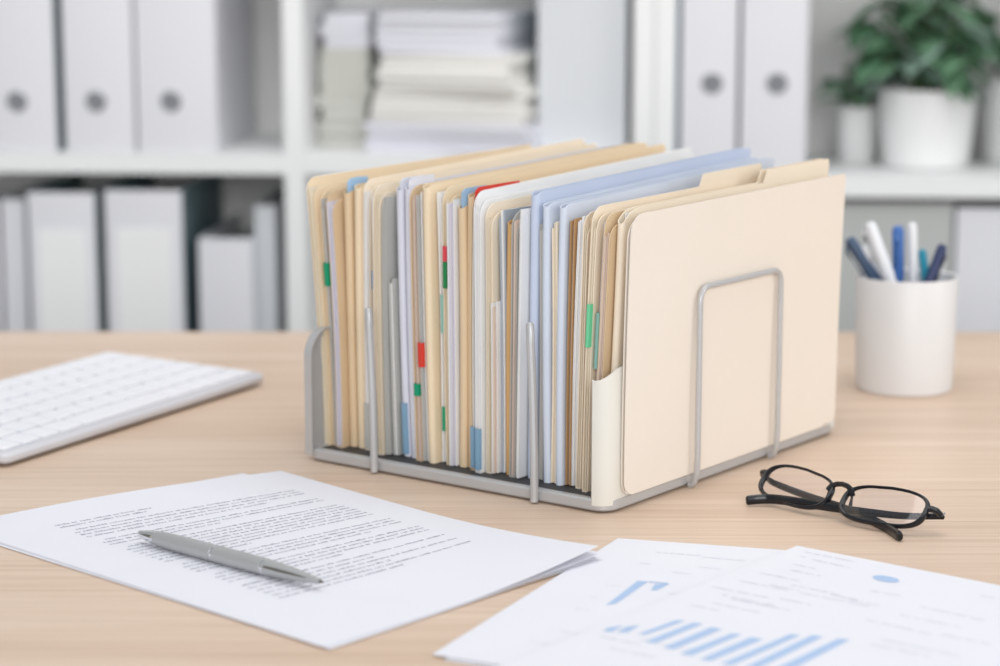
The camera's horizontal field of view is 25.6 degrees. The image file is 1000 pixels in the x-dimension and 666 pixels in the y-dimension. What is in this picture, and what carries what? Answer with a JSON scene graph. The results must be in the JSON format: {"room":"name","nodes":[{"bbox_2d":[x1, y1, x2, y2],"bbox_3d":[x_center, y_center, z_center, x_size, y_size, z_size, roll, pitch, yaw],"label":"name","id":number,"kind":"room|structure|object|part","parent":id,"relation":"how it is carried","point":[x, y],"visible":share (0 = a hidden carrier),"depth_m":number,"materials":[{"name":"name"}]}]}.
{"room":"office","nodes":[
{"label":"office","id":0,"kind":"room"},
{"bbox_2d":[653,0,655,145],"bbox_3d":[0.150,-0.801,2.976,5.500,2.700,0.100,0,10,0],"label":"wall","id":1,"kind":"structure","parent":0,"point":[655,0],"depth_m":3.00,"materials":[{"name":"paint"}]},
{"bbox_3d":[0.150,0.914,1.188,5.500,0.050,4.020,0,10,0],"label":"floor","id":2,"kind":"structure","parent":0,"visible":0},
{"bbox_2d":[0,0,654,331],"bbox_3d":[-0.407,-0.372,2.708,1.192,1.950,0.285,1,10,4],"label":"bookcase","id":3,"kind":"object","parent":2,"relation":"on","point":[284,150],"visible":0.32,"depth_m":2.60,"materials":[{"name":"white laminate"}]},
{"bbox_2d":[0,179,51,331],"bbox_3d":[-0.640,-0.035,2.795,0.088,0.299,0.245,1,10,4],"label":"ring binder","id":4,"kind":"object","parent":3,"relation":"on","point":[2,196],"visible":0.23,"depth_m":2.67,"materials":[{"name":"white"}]},
{"bbox_2d":[1,178,58,331],"bbox_3d":[-0.575,-0.033,2.780,0.028,0.301,0.245,1,10,4],"label":"ring binder","id":5,"kind":"object","parent":3,"relation":"on","point":[15,227],"visible":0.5,"depth_m":2.65,"materials":[{"name":"white"}]},
{"bbox_2d":[0,0,65,151],"bbox_3d":[-0.557,-0.394,2.698,0.085,0.320,0.247,1,10,4],"label":"ring binder","id":6,"kind":"object","parent":3,"relation":"on","point":[32,95],"visible":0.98,"depth_m":2.59,"materials":[{"name":"white"}]},
{"bbox_2d":[27,173,141,331],"bbox_3d":[-0.513,-0.035,2.759,0.081,0.311,0.246,1,10,4],"label":"ring binder","id":7,"kind":"object","parent":3,"relation":"on","point":[66,219],"visible":0.53,"depth_m":2.63,"materials":[{"name":"white"}]},
{"bbox_2d":[61,0,138,151],"bbox_3d":[-0.463,-0.393,2.691,0.083,0.320,0.247,1,10,4],"label":"ring binder","id":8,"kind":"object","parent":3,"relation":"on","point":[99,46],"visible":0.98,"depth_m":2.58,"materials":[{"name":"white"}]},
{"bbox_3d":[-0.610,-0.227,2.745,0.736,0.024,0.279,1,10,4],"label":"shelf","id":9,"kind":"part","parent":3,"relation":"part of","materials":[{"name":"white laminate"}]},
{"bbox_2d":[104,173,221,331],"bbox_3d":[-0.415,-0.035,2.752,0.092,0.314,0.246,1,10,4],"label":"ring binder","id":10,"kind":"object","parent":3,"relation":"on","point":[153,233],"visible":0.53,"depth_m":2.62,"materials":[{"name":"white"}]},
{"bbox_2d":[134,0,254,152],"bbox_3d":[-0.371,-0.392,2.685,0.094,0.320,0.247,1,10,4],"label":"ring binder","id":11,"kind":"object","parent":3,"relation":"on","point":[195,73],"visible":1,"depth_m":2.58,"materials":[{"name":"white"}]},
{"bbox_2d":[198,214,257,331],"bbox_3d":[-0.317,-0.006,2.750,0.065,0.258,0.245,1,10,4],"label":"ring binder","id":12,"kind":"object","parent":3,"relation":"on","point":[227,253],"visible":0.41,"depth_m":2.62,"materials":[{"name":"white"}]},
{"bbox_2d":[254,186,286,331],"bbox_3d":[-0.272,-0.028,2.770,0.025,0.295,0.245,1,10,4],"label":"ring binder","id":13,"kind":"object","parent":3,"relation":"on","point":[269,213],"visible":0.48,"depth_m":2.64,"materials":[{"name":"white"}]},
{"bbox_3d":[-0.231,-0.385,2.691,0.024,1.880,0.278,1,10,4],"label":"divider panel","id":14,"kind":"part","parent":3,"relation":"part of","materials":[{"name":"white laminate"}]},
{"bbox_3d":[-0.397,-0.409,2.843,1.144,1.876,0.007,1,10,4],"label":"panel","id":15,"kind":"part","parent":3,"relation":"part of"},
{"bbox_2d":[317,93,370,145],"bbox_3d":[-0.194,-0.274,2.760,0.062,0.062,0.206,0,10,-2],"label":"pile","id":16,"kind":"object","parent":3,"relation":"on","point":[343,116],"visible":0.76,"depth_m":2.66,"materials":[{"name":"grey paper"}]},
{"bbox_2d":[319,44,379,94],"bbox_3d":[-0.187,-0.333,2.749,0.063,0.056,0.207,0,10,0],"label":"pile","id":17,"kind":"object","parent":16,"relation":"on","point":[343,71],"visible":0.87,"depth_m":2.65,"materials":[{"name":"grey paper"}]},
{"bbox_2d":[320,9,381,47],"bbox_3d":[-0.183,-0.380,2.741,0.059,0.040,0.204,0,10,2],"label":"pile","id":18,"kind":"object","parent":17,"relation":"on","point":[344,28],"visible":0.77,"depth_m":2.64,"materials":[{"name":"white paper"}]},
{"bbox_2d":[363,121,543,154],"bbox_3d":[-0.033,-0.243,2.664,0.208,0.035,0.204,3,11,18],"label":"pile","id":19,"kind":"object","parent":3,"relation":"on","point":[388,137],"visible":0.58,"depth_m":2.57,"materials":[{"name":"white paper"}]},
{"bbox_2d":[370,86,537,124],"bbox_3d":[-0.035,-0.280,2.658,0.193,0.039,0.197,3,10,16],"label":"pile","id":20,"kind":"object","parent":19,"relation":"on","point":[407,105],"visible":0.62,"depth_m":2.57,"materials":[{"name":"white paper"}]},
{"bbox_2d":[375,49,537,90],"bbox_3d":[-0.035,-0.318,2.641,0.171,0.039,0.187,4,11,20],"label":"pile","id":21,"kind":"object","parent":20,"relation":"on","point":[519,70],"visible":0.75,"depth_m":2.56,"materials":[{"name":"white paper"}]},
{"bbox_2d":[376,9,537,55],"bbox_3d":[-0.049,-0.362,2.638,0.154,0.047,0.175,3,11,17],"label":"pile","id":22,"kind":"object","parent":21,"relation":"on","point":[422,31],"visible":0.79,"depth_m":2.56,"materials":[{"name":"white paper"}]},
{"bbox_3d":[-0.028,-0.220,2.705,0.384,0.024,0.279,1,10,4],"label":"shelf","id":23,"kind":"part","parent":3,"relation":"part of","materials":[{"name":"white laminate"}]},
{"bbox_2d":[538,0,629,147],"bbox_3d":[0.104,-0.386,2.679,0.104,0.310,0.245,1,10,4],"label":"ring binder","id":24,"kind":"object","parent":3,"relation":"on","point":[583,45],"visible":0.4,"depth_m":2.57,"materials":[{"name":"white"}]},
{"bbox_3d":[0.175,-0.365,2.668,0.024,1.950,0.285,1,10,4],"label":"panel","id":25,"kind":"part","parent":3,"relation":"part of","materials":[{"name":"white laminate"}]},
{"bbox_2d":[0,332,999,665],"bbox_3d":[0.000,0.469,1.431,2.100,0.740,1.214,0,10,0],"label":"desk","id":26,"kind":"object","parent":2,"relation":"on","point":[944,449],"visible":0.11,"depth_m":1.40,"materials":[{"name":"brown wood"}]},
{"bbox_2d":[0,352,262,463],"bbox_3d":[-0.323,0.051,1.623,0.155,0.016,0.313,5,11,27],"label":"keyboard","id":27,"kind":"object","parent":26,"relation":"on","point":[43,410],"visible":1,"depth_m":1.63,"materials":[{"name":"white plastic"}]},
{"bbox_2d":[0,544,570,645],"bbox_3d":[-0.129,0.122,1.264,0.316,0.001,0.214,9,14,42],"label":"page","id":28,"kind":"object","parent":26,"relation":"on","point":[14,549],"visible":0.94,"depth_m":1.20,"materials":[{"name":"white paper"}]},
{"bbox_2d":[0,473,596,648],"bbox_3d":[-0.135,0.121,1.268,0.339,0.002,0.209,9,14,42],"label":"page","id":29,"kind":"object","parent":28,"relation":"on","point":[241,474],"visible":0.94,"depth_m":1.15,"materials":[{"name":"white paper"}]},
{"bbox_2d":[0,542,601,646],"bbox_3d":[-0.130,0.119,1.269,0.324,0.004,0.218,9,14,43],"label":"page","id":30,"kind":"object","parent":29,"relation":"on","point":[589,554],"visible":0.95,"depth_m":1.21,"materials":[{"name":"white paper"}]},
{"bbox_2d":[0,471,596,646],"bbox_3d":[-0.129,0.116,1.273,0.332,0.009,0.226,9,14,43],"label":"printed page","id":31,"kind":"object","parent":30,"relation":"on","point":[381,564],"visible":0.94,"depth_m":1.25,"materials":[{"name":"white paper"}]},
{"bbox_2d":[137,530,322,583],"bbox_3d":[-0.151,0.124,1.220,0.150,0.010,0.010,9,13,40],"label":"ballpoint pen","id":32,"kind":"object","parent":31,"relation":"on","point":[188,546],"visible":1,"depth_m":1.22,"materials":[{"name":"silver metal"}]},
{"bbox_2d":[445,657,500,665],"bbox_3d":[0.072,0.142,1.154,0.107,0.001,0.255,4,11,24],"label":"page","id":33,"kind":"object","parent":26,"relation":"on","point":[448,658],"visible":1,"depth_m":1.06,"materials":[{"name":"white paper"}]},
{"bbox_2d":[432,538,784,664],"bbox_3d":[0.068,0.140,1.159,0.109,0.001,0.255,5,11,24],"label":"page","id":34,"kind":"object","parent":33,"relation":"on","point":[629,575],"visible":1,"depth_m":1.17,"materials":[{"name":"white paper"}]},
{"bbox_2d":[304,268,833,511],"bbox_3d":[0.056,0.014,1.503,0.254,0.132,0.295,8,13,36],"label":"rack","id":35,"kind":"object","parent":26,"relation":"on","point":[606,493],"visible":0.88,"depth_m":1.40,"materials":[{"name":"grey metal"}]},
{"bbox_3d":[-0.043,0.019,1.583,0.002,0.084,0.288,7,13,36],"label":"plate","id":36,"kind":"part","parent":35,"relation":"part of","materials":[{"name":"grey metal"}]},
{"bbox_2d":[320,187,346,445],"bbox_3d":[-0.040,-0.029,1.574,0.018,0.176,0.256,8,13,36],"label":"folder","id":37,"kind":"object","parent":35,"relation":"in","point":[323,212],"visible":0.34,"depth_m":1.47,"materials":[{"name":"grey paper"}]},
{"bbox_2d":[326,189,349,447],"bbox_3d":[-0.034,-0.028,1.569,0.014,0.176,0.258,8,13,36],"label":"folder","id":38,"kind":"object","parent":35,"relation":"in","point":[334,204],"visible":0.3,"depth_m":1.47,"materials":[{"name":"white"}]},
{"bbox_2d":[344,176,367,446],"bbox_3d":[-0.024,-0.031,1.568,0.010,0.181,0.256,7,13,36],"label":"folder","id":39,"kind":"object","parent":35,"relation":"in","point":[349,194],"visible":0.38,"depth_m":1.47,"materials":[{"name":"white paper"}]},
{"bbox_2d":[371,195,373,288],"bbox_3d":[-0.011,-0.023,1.549,0.007,0.172,0.244,7,13,36],"label":"sheaf","id":40,"kind":"object","parent":35,"relation":"in","point":[372,195],"visible":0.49,"depth_m":1.45,"materials":[{"name":"beige paper"}]},
{"bbox_2d":[382,195,397,454],"bbox_3d":[-0.002,-0.021,1.538,0.005,0.171,0.243,8,13,36],"label":"sheaf","id":41,"kind":"object","parent":35,"relation":"in","point":[389,207],"visible":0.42,"depth_m":1.44,"materials":[{"name":"grey paper"}]},
{"bbox_2d":[388,278,402,454],"bbox_3d":[0.002,0.006,1.540,0.007,0.118,0.239,8,13,36],"label":"sheaf","id":42,"kind":"object","parent":35,"relation":"in","point":[395,351],"visible":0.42,"depth_m":1.45,"materials":[{"name":"white paper"}]},
{"bbox_2d":[307,144,531,445],"bbox_3d":[-0.046,-0.033,1.576,0.020,0.184,0.257,8,13,36],"label":"folder","id":43,"kind":"object","parent":35,"relation":"in","point":[317,185],"visible":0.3,"depth_m":1.48,"materials":[{"name":"beige paper"}]},
{"bbox_2d":[416,192,428,460],"bbox_3d":[0.021,-0.020,1.519,0.010,0.176,0.244,8,13,36],"label":"sheaf","id":44,"kind":"object","parent":35,"relation":"in","point":[422,361],"visible":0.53,"depth_m":1.43,"materials":[{"name":"grey paper"}]},
{"bbox_2d":[437,191,445,461],"bbox_3d":[0.034,-0.020,1.514,0.008,0.177,0.240,8,13,36],"label":"sheaf","id":45,"kind":"object","parent":35,"relation":"in","point":[440,195],"visible":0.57,"depth_m":1.42,"materials":[{"name":"white paper"}]},
{"bbox_2d":[447,199,461,465],"bbox_3d":[0.041,-0.016,1.504,0.006,0.173,0.238,8,13,37],"label":"sheaf","id":46,"kind":"object","parent":35,"relation":"in","point":[452,208],"visible":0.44,"depth_m":1.41,"materials":[{"name":"white paper"}]},
{"bbox_2d":[355,143,586,447],"bbox_3d":[-0.016,-0.033,1.563,0.008,0.186,0.260,8,13,37],"label":"folder","id":47,"kind":"object","parent":35,"relation":"in","point":[359,188],"visible":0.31,"depth_m":1.46,"materials":[{"name":"white paper"}]},
{"bbox_2d":[468,192,474,467],"bbox_3d":[0.057,-0.023,1.505,0.006,0.187,0.254,8,13,36],"label":"folder","id":48,"kind":"object","parent":35,"relation":"in","point":[471,197],"visible":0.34,"depth_m":1.40,"materials":[{"name":"white paper"}]},
{"bbox_2d":[458,185,486,466],"bbox_3d":[0.052,-0.020,1.508,0.007,0.181,0.254,8,13,36],"label":"folder","id":49,"kind":"object","parent":35,"relation":"in","point":[463,208],"visible":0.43,"depth_m":1.41,"materials":[{"name":"white paper"}]},
{"bbox_2d":[363,139,583,450],"bbox_3d":[-0.012,-0.033,1.556,0.007,0.191,0.257,7,13,36],"label":"folder","id":50,"kind":"object","parent":35,"relation":"in","point":[372,184],"visible":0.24,"depth_m":1.47,"materials":[{"name":"white"}]},
{"bbox_2d":[373,143,596,454],"bbox_3d":[-0.003,-0.030,1.546,0.008,0.188,0.257,8,13,36],"label":"folder","id":51,"kind":"object","parent":35,"relation":"in","point":[382,191],"visible":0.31,"depth_m":1.45,"materials":[{"name":"beige paper"}]},
{"bbox_2d":[470,181,519,470],"bbox_3d":[0.059,-0.021,1.499,0.006,0.186,0.256,8,13,36],"label":"folder","id":52,"kind":"object","parent":35,"relation":"in","point":[478,190],"visible":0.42,"depth_m":1.40,"materials":[{"name":"white"}]},
{"bbox_2d":[491,301,501,473],"bbox_3d":[0.067,0.019,1.488,0.004,0.111,0.235,8,13,36],"label":"sheaf","id":53,"kind":"object","parent":35,"relation":"in","point":[496,348],"visible":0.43,"depth_m":1.40,"materials":[{"name":"beige paper"}]},
{"bbox_2d":[397,145,610,456],"bbox_3d":[0.013,-0.029,1.538,0.011,0.188,0.257,8,13,37],"label":"folder","id":54,"kind":"object","parent":35,"relation":"in","point":[401,227],"visible":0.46,"depth_m":1.44,"materials":[{"name":"grey paper"}]},
{"bbox_2d":[485,195,530,473],"bbox_3d":[0.069,-0.018,1.495,0.007,0.182,0.258,8,13,36],"label":"folder","id":55,"kind":"object","parent":35,"relation":"in","point":[493,281],"visible":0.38,"depth_m":1.39,"materials":[{"name":"beige paper"}]},
{"bbox_2d":[506,220,512,474],"bbox_3d":[0.082,-0.012,1.488,0.007,0.172,0.254,8,13,37],"label":"folder","id":56,"kind":"object","parent":35,"relation":"in","point":[508,308],"visible":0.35,"depth_m":1.39,"materials":[{"name":"white paper"}]},
{"bbox_2d":[405,144,622,457],"bbox_3d":[0.018,-0.028,1.533,0.011,0.189,0.254,8,13,36],"label":"folder","id":57,"kind":"object","parent":35,"relation":"in","point":[414,181],"visible":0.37,"depth_m":1.44,"materials":[{"name":"white"}]},
{"bbox_2d":[509,211,519,477],"bbox_3d":[0.085,-0.014,1.484,0.006,0.179,0.258,7,13,36],"label":"folder","id":58,"kind":"object","parent":35,"relation":"in","point":[515,230],"visible":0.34,"depth_m":1.38,"materials":[{"name":"beige paper"}]},
{"bbox_2d":[499,206,530,472],"bbox_3d":[0.074,-0.011,1.489,0.008,0.169,0.242,8,13,36],"label":"folder","id":59,"kind":"object","parent":35,"relation":"in","point":[507,215],"visible":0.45,"depth_m":1.39,"materials":[{"name":"white paper"}]},
{"bbox_2d":[409,143,628,460],"bbox_3d":[0.022,-0.028,1.529,0.011,0.189,0.260,8,13,36],"label":"folder","id":60,"kind":"object","parent":35,"relation":"in","point":[417,189],"visible":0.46,"depth_m":1.43,"materials":[{"name":"beige"}]},
{"bbox_2d":[516,208,530,477],"bbox_3d":[0.084,-0.009,1.473,0.009,0.171,0.242,8,13,37],"label":"sheaf","id":61,"kind":"object","parent":35,"relation":"in","point":[525,214],"visible":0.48,"depth_m":1.38,"materials":[{"name":"white paper"}]},
{"bbox_2d":[423,142,646,463],"bbox_3d":[0.030,-0.027,1.518,0.010,0.191,0.253,8,13,36],"label":"folder","id":62,"kind":"object","parent":35,"relation":"in","point":[430,219],"visible":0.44,"depth_m":1.43,"materials":[{"name":"beige"}]},
{"bbox_2d":[539,224,543,479],"bbox_3d":[0.098,-0.004,1.469,0.007,0.163,0.241,8,13,36],"label":"sheaf","id":63,"kind":"object","parent":35,"relation":"in","point":[541,456],"visible":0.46,"depth_m":1.38,"materials":[{"name":"grey paper"}]},
{"bbox_2d":[442,144,664,464],"bbox_3d":[0.043,-0.026,1.516,0.007,0.190,0.259,8,13,36],"label":"folder","id":64,"kind":"object","parent":35,"relation":"in","point":[454,192],"visible":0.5,"depth_m":1.45,"materials":[{"name":"beige"}]},
{"bbox_2d":[551,221,559,482],"bbox_3d":[0.106,-0.004,1.460,0.006,0.165,0.241,8,13,36],"label":"sheaf","id":65,"kind":"object","parent":35,"relation":"in","point":[555,231],"visible":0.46,"depth_m":1.36,"materials":[{"name":"beige paper"}]},
{"bbox_3d":[0.054,0.073,1.519,0.245,0.008,0.290,8,13,36],"label":"rail","id":66,"kind":"part","parent":35,"relation":"part of","materials":[{"name":"grey metal"}]},
{"bbox_2d":[565,217,581,484],"bbox_3d":[0.115,-0.004,1.454,0.006,0.168,0.239,7,13,36],"label":"sheaf","id":67,"kind":"object","parent":35,"relation":"in","point":[573,224],"visible":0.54,"depth_m":1.36,"materials":[{"name":"grey"}]},
{"bbox_2d":[571,216,586,485],"bbox_3d":[0.118,-0.004,1.449,0.008,0.170,0.235,8,13,36],"label":"sheaf","id":68,"kind":"object","parent":35,"relation":"in","point":[581,222],"visible":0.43,"depth_m":1.36,"materials":[{"name":"white paper"}]},
{"bbox_2d":[474,147,695,472],"bbox_3d":[0.062,-0.022,1.494,0.007,0.190,0.259,7,13,36],"label":"folder","id":69,"kind":"object","parent":35,"relation":"in","point":[484,199],"visible":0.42,"depth_m":1.40,"materials":[{"name":"white"}]},
{"bbox_2d":[575,211,594,488],"bbox_3d":[0.128,-0.010,1.453,0.009,0.182,0.258,8,13,36],"label":"folder","id":70,"kind":"object","parent":35,"relation":"in","point":[586,227],"visible":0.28,"depth_m":1.35,"materials":[{"name":"beige paper"}]},
{"bbox_2d":[581,217,592,488],"bbox_3d":[0.131,-0.009,1.450,0.010,0.180,0.257,8,13,36],"label":"folder","id":71,"kind":"object","parent":35,"relation":"in","point":[592,217],"visible":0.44,"depth_m":1.34,"materials":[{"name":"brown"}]},
{"bbox_2d":[594,222,605,380],"bbox_3d":[0.131,-0.002,1.437,0.012,0.169,0.240,8,13,36],"label":"sheaf","id":72,"kind":"object","parent":35,"relation":"in","point":[597,313],"visible":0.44,"depth_m":1.34,"materials":[{"name":"white paper"}]},
{"bbox_2d":[597,210,624,380],"bbox_3d":[0.139,-0.010,1.439,0.011,0.186,0.259,8,13,36],"label":"folder","id":73,"kind":"object","parent":35,"relation":"in","point":[611,225],"visible":0.18,"depth_m":1.33,"materials":[{"name":"beige"}]},
{"bbox_2d":[528,147,750,478],"bbox_3d":[0.097,-0.020,1.476,0.010,0.192,0.254,8,13,36],"label":"folder","id":74,"kind":"object","parent":35,"relation":"in","point":[539,198],"visible":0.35,"depth_m":1.39,"materials":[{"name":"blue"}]},
{"bbox_2d":[543,157,757,482],"bbox_3d":[0.104,-0.015,1.467,0.007,0.186,0.255,7,13,36],"label":"folder","id":75,"kind":"object","parent":35,"relation":"in","point":[551,210],"visible":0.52,"depth_m":1.37,"materials":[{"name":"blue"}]},
{"bbox_2d":[556,157,773,485],"bbox_3d":[0.114,-0.014,1.460,0.007,0.186,0.256,7,13,36],"label":"folder","id":76,"kind":"object","parent":35,"relation":"in","point":[569,211],"visible":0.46,"depth_m":1.37,"materials":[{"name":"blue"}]},
{"bbox_2d":[582,163,761,491],"bbox_3d":[0.131,-0.012,1.442,0.011,0.189,0.258,8,13,36],"label":"folder","id":77,"kind":"object","parent":35,"relation":"in","point":[728,178],"visible":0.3,"depth_m":1.35,"materials":[{"name":"beige paper"}]},
{"bbox_3d":[0.146,0.044,1.441,0.011,0.085,0.286,8,13,36],"label":"plate","id":78,"kind":"part","parent":35,"relation":"part of","materials":[{"name":"white metal"}]},
{"bbox_2d":[611,158,828,372],"bbox_3d":[0.145,-0.011,1.438,0.014,0.188,0.253,8,13,36],"label":"folder","id":79,"kind":"object","parent":35,"relation":"in","point":[798,172],"visible":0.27,"depth_m":1.36,"materials":[{"name":"white paper"}]},
{"bbox_2d":[621,174,845,493],"bbox_3d":[0.156,-0.005,1.430,0.007,0.176,0.266,7,13,36],"label":"folder","id":80,"kind":"object","parent":35,"relation":"in","point":[796,229],"visible":1,"depth_m":1.42,"materials":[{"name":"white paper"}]},
{"bbox_2d":[746,464,945,540],"bbox_3d":[0.202,0.101,1.327,0.036,0.024,0.137,-10,14,-43],"label":"glasses","id":81,"kind":"object","parent":26,"relation":"on","point":[808,501],"visible":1,"depth_m":1.32,"materials":[{"name":"black plastic"}]},
{"bbox_2d":[855,268,958,396],"bbox_3d":[0.315,-0.001,1.708,0.078,0.089,0.078,0,10,0],"label":"pen cup","id":82,"kind":"object","parent":26,"relation":"on","point":[905,332],"visible":0.87,"depth_m":1.68,"materials":[{"name":"white ceramic"}]},
{"bbox_2d":[845,236,882,280],"bbox_3d":[0.304,-0.023,1.710,0.077,0.107,0.009,-2,10,-9],"label":"pen","id":83,"kind":"object","parent":82,"relation":"in","point":[852,244],"visible":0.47,"depth_m":1.70,"materials":[{"name":"blue plastic"}]},
{"bbox_2d":[862,245,883,280],"bbox_3d":[0.305,-0.020,1.717,0.059,0.101,0.006,-5,11,-27],"label":"pen","id":84,"kind":"object","parent":82,"relation":"in","point":[866,250],"visible":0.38,"depth_m":1.70,"materials":[{"name":"grey plastic"}]},
{"bbox_2d":[862,221,896,281],"bbox_3d":[0.304,-0.026,1.696,0.053,0.118,0.010,3,11,17],"label":"pen","id":85,"kind":"object","parent":82,"relation":"in","point":[871,230],"visible":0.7,"depth_m":1.69,"materials":[{"name":"white plastic"}]},
{"bbox_2d":[892,226,903,281],"bbox_3d":[0.310,-0.027,1.712,0.009,0.115,0.031,4,11,20],"label":"pen","id":86,"kind":"object","parent":82,"relation":"in","point":[897,231],"visible":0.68,"depth_m":1.70,"materials":[{"name":"blue plastic"}]},
{"bbox_2d":[907,222,917,282],"bbox_3d":[0.320,-0.027,1.705,0.014,0.118,0.008,-5,11,-27],"label":"pen","id":87,"kind":"object","parent":82,"relation":"in","point":[912,227],"visible":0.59,"depth_m":1.70,"materials":[{"name":"white plastic"}]},
{"bbox_2d":[918,249,928,281],"bbox_3d":[0.333,-0.017,1.708,0.021,0.098,0.007,-4,11,-20],"label":"pen","id":88,"kind":"object","parent":82,"relation":"in","point":[922,254],"visible":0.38,"depth_m":1.70,"materials":[{"name":"teal plastic"}]},
{"bbox_2d":[924,244,946,281],"bbox_3d":[0.323,-0.017,1.695,0.048,0.102,0.008,-5,11,-27],"label":"pen","id":89,"kind":"object","parent":82,"relation":"in","point":[939,257],"visible":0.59,"depth_m":1.69,"materials":[{"name":"blue plastic"}]},
{"bbox_3d":[0.278,0.170,0.990,0.211,0.001,0.291,8,13,38],"label":"page","id":90,"kind":"object","parent":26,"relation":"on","visible":0},
{"bbox_2d":[501,546,999,665],"bbox_3d":[0.157,0.153,1.081,0.205,0.001,0.297,8,13,38],"label":"page","id":91,"kind":"object","parent":90,"relation":"on","point":[797,605],"visible":1,"depth_m":1.12,"materials":[{"name":"white paper"}]},
{"bbox_2d":[654,0,999,201],"bbox_3d":[0.678,-0.359,2.633,0.982,1.950,0.285,1,10,4],"label":"bookcase","id":92,"kind":"object","parent":2,"relation":"on","point":[978,181],"visible":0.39,"depth_m":2.70,"materials":[{"name":"white laminate"}]},
{"bbox_3d":[0.200,-0.365,2.666,0.024,1.950,0.285,1,10,4],"label":"panel","id":93,"kind":"part","parent":92,"relation":"part of","materials":[{"name":"white laminate"}]},
{"bbox_2d":[675,0,679,149],"bbox_3d":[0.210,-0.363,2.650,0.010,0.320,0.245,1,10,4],"label":"ring binder","id":94,"kind":"object","parent":92,"relation":"on","point":[678,1],"visible":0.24,"depth_m":2.54,"materials":[{"name":"white cardboard"}]},
{"bbox_2d":[678,0,738,156],"bbox_3d":[0.249,-0.367,2.645,0.065,0.330,0.247,1,10,4],"label":"ring binder","id":95,"kind":"object","parent":92,"relation":"on","point":[708,47],"visible":0.84,"depth_m":2.54,"materials":[{"name":"white"}]},
{"bbox_2d":[736,0,808,166],"bbox_3d":[0.324,-0.366,2.640,0.076,0.330,0.247,1,10,4],"label":"ring binder","id":96,"kind":"object","parent":92,"relation":"on","point":[772,73],"visible":0.85,"depth_m":2.53,"materials":[{"name":"white"}]},
{"bbox_2d":[816,64,911,163],"bbox_3d":[0.431,-0.270,2.697,0.118,0.119,0.099,-7,12,-33],"label":"potted plant","id":97,"kind":"object","parent":92,"relation":"on","point":[857,125],"visible":0.82,"depth_m":2.68,"materials":[{"name":"green plant"}]},
{"bbox_3d":[0.435,-0.295,2.692,0.055,0.061,0.028,-5,11,-26],"label":"stem","id":98,"kind":"part","parent":97,"relation":"part of","materials":[{"name":"green plant"}]},
{"bbox_3d":[0.439,-0.244,2.699,0.051,0.068,0.051,1,10,4],"label":"pot","id":99,"kind":"part","parent":97,"relation":"part of","materials":[{"name":"white ceramic"}]},
{"bbox_2d":[838,197,953,331],"bbox_3d":[0.467,-0.011,2.702,0.136,0.328,0.245,1,10,4],"label":"panel","id":100,"kind":"object","parent":92,"relation":"on","point":[933,217],"visible":0.19,"depth_m":2.56,"materials":[{"name":"grey"}]},
{"bbox_3d":[0.441,-0.193,2.677,0.458,0.024,0.279,1,10,4],"label":"shelf","id":101,"kind":"part","parent":92,"relation":"part of","materials":[{"name":"white laminate"}]},
{"bbox_3d":[0.688,-0.396,2.768,0.934,1.876,0.006,1,10,4],"label":"panel","id":102,"kind":"part","parent":92,"relation":"part of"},
{"bbox_2d":[831,0,999,169],"bbox_3d":[0.510,-0.305,2.634,0.223,0.212,0.208,1,10,4],"label":"potted plant","id":103,"kind":"object","parent":92,"relation":"on","point":[928,125],"visible":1,"depth_m":2.59,"materials":[{"name":"green plant"}]},
{"bbox_3d":[0.512,-0.247,2.642,0.116,0.094,0.116,1,10,4],"label":"pot","id":104,"kind":"part","parent":103,"relation":"part of","materials":[{"name":"white ceramic"}]},
{"bbox_3d":[0.512,-0.339,2.616,0.129,0.131,0.146,1,10,4],"label":"stem","id":105,"kind":"part","parent":103,"relation":"part of","materials":[{"name":"green plant"}]},
{"bbox_2d":[948,198,999,331],"bbox_3d":[0.591,-0.007,2.692,0.106,0.323,0.245,1,10,4],"label":"ring binder","id":106,"kind":"object","parent":92,"relation":"on","point":[976,225],"visible":0.35,"depth_m":2.56,"materials":[{"name":"white"}]},
{"bbox_2d":[980,53,999,162],"bbox_3d":[0.630,-0.287,2.697,0.082,0.154,0.084,10,14,44],"label":"potted plant","id":107,"kind":"object","parent":92,"relation":"on","point":[990,95],"visible":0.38,"depth_m":2.68,"materials":[{"name":"green plant"}]}
]}

